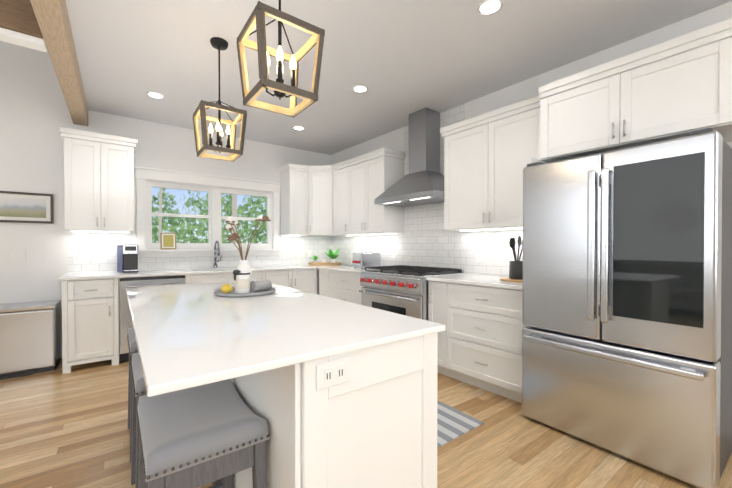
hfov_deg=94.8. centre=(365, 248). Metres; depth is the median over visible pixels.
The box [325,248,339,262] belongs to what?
plant
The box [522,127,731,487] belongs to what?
refrigerator
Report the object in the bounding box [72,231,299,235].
under-cabinet light
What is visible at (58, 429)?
floor
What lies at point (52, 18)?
beam
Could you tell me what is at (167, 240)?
framed picture
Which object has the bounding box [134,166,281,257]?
window
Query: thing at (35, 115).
wall
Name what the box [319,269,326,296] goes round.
base cabinet
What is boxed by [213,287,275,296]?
tray
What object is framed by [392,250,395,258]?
outlet
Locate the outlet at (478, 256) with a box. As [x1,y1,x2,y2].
[476,251,481,261]
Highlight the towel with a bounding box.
[250,280,271,291]
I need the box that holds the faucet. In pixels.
[213,240,221,267]
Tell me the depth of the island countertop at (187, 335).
1.18 m
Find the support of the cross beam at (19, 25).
attached to the ceiling
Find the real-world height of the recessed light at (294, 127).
0.005 m
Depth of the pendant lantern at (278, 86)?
1.54 m
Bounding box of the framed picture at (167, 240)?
[160,233,175,249]
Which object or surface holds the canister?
on the tray at (219, 292)
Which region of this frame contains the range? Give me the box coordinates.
[359,265,463,320]
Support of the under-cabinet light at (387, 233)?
attached to the upper cabinet at (366, 178)
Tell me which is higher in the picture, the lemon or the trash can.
the lemon
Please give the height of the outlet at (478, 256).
0.115 m
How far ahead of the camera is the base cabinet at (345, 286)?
4.25 m
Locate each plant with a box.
[310,255,318,262]
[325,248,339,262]
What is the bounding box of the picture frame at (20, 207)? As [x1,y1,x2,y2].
[0,191,53,223]
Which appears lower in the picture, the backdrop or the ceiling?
the backdrop
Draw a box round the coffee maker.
[117,244,138,272]
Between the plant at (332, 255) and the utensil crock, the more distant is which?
the plant at (332, 255)
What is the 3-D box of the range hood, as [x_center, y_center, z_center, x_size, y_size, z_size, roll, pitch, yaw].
[0.567,-1.033,3.767,0.532,1.021,0.901,0,1,-37]
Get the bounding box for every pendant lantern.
[192,37,246,161]
[236,0,324,117]
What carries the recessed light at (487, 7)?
in the ceiling
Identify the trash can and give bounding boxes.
[0,300,60,379]
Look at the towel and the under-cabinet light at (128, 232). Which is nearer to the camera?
the towel
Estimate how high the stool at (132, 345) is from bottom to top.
0.670 m
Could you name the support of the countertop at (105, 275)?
on the base cabinet at (306, 280)
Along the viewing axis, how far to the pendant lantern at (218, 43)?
2.48 m
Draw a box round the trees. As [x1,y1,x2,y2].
[158,188,236,242]
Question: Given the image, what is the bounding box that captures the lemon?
[221,284,232,292]
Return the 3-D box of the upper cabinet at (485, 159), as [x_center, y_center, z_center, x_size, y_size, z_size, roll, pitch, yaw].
[1.214,-0.673,3.100,0.375,0.965,0.978,0,1,-37]
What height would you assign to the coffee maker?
0.310 m
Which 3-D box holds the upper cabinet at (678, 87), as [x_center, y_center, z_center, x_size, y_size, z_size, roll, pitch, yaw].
[1.789,-0.906,2.278,0.515,0.485,1.004,0,1,-37]
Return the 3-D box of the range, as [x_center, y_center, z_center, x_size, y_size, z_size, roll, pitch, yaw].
[0.464,0.691,3.694,0.776,0.968,0.944,0,1,-37]
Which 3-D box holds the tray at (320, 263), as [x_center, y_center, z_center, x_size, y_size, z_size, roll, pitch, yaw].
[-0.639,0.227,5.198,0.460,0.040,0.200,0,0,8]
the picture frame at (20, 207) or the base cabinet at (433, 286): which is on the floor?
the base cabinet at (433, 286)
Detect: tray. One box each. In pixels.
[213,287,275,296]
[308,262,340,264]
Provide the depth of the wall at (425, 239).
3.62 m
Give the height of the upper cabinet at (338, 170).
0.965 m
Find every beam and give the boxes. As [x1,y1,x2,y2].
[0,0,46,51]
[30,0,87,125]
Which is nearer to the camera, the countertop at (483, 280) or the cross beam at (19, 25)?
the cross beam at (19, 25)
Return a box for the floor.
[0,357,731,487]
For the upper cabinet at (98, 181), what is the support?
attached to the wall at (35, 115)
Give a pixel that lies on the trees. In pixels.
(234, 205)
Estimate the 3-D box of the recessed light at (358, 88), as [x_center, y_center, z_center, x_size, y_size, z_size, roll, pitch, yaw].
[-0.056,-1.538,3.237,0.154,0.005,0.154,0,1,44]
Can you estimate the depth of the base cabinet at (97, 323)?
3.30 m
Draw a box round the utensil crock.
[509,236,522,279]
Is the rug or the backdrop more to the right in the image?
the rug
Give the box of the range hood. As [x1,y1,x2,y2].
[374,108,443,206]
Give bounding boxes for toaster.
[352,252,379,268]
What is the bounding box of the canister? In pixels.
[233,270,249,292]
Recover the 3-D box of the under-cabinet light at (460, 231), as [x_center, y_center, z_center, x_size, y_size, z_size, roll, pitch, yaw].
[1.259,-0.184,3.140,0.038,0.011,0.885,0,1,-40]
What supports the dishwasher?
on the floor
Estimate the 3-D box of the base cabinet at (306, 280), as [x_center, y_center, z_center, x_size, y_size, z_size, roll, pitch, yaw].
[-1.195,0.724,4.780,0.800,0.884,0.603,0,1,-37]
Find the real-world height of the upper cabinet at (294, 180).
0.965 m
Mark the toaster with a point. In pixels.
(361, 260)
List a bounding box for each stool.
[127,328,137,462]
[131,352,221,487]
[136,379,269,487]
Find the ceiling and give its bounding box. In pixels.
[65,0,731,154]
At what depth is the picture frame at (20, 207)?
3.45 m
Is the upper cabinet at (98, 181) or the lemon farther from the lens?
the upper cabinet at (98, 181)
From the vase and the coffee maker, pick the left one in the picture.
the coffee maker
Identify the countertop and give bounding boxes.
[58,265,349,280]
[126,280,444,396]
[317,265,521,289]
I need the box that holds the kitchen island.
[231,328,444,487]
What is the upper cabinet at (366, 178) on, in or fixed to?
attached to the wall at (425, 239)
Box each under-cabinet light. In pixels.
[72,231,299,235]
[347,233,395,235]
[460,228,522,231]
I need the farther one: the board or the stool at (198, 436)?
the board
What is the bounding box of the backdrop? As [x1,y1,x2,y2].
[152,187,266,243]
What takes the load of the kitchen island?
on the floor
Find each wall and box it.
[0,41,330,357]
[330,1,731,276]
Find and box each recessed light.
[146,91,163,97]
[292,126,304,129]
[352,85,367,91]
[477,0,502,14]
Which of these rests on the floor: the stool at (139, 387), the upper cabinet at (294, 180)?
the stool at (139, 387)
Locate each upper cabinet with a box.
[63,131,134,231]
[279,167,308,234]
[301,165,346,235]
[332,166,363,234]
[344,150,404,233]
[440,102,531,230]
[532,22,731,162]
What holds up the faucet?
on the countertop at (105, 275)
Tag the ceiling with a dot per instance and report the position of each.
(401, 60)
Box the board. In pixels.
[500,278,521,281]
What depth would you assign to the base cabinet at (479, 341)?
2.75 m
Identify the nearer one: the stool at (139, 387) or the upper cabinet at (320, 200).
the stool at (139, 387)
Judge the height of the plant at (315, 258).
0.150 m
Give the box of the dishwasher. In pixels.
[122,275,193,361]
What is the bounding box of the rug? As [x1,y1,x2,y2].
[437,400,483,447]
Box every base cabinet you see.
[62,278,121,373]
[252,269,317,293]
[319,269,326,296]
[327,270,362,304]
[428,281,438,372]
[439,282,526,402]
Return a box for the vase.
[223,216,270,282]
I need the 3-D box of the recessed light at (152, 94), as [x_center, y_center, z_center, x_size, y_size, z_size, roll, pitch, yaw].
[-2.110,-1.539,3.371,0.154,0.005,0.154,0,1,44]
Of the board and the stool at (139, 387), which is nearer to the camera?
the stool at (139, 387)

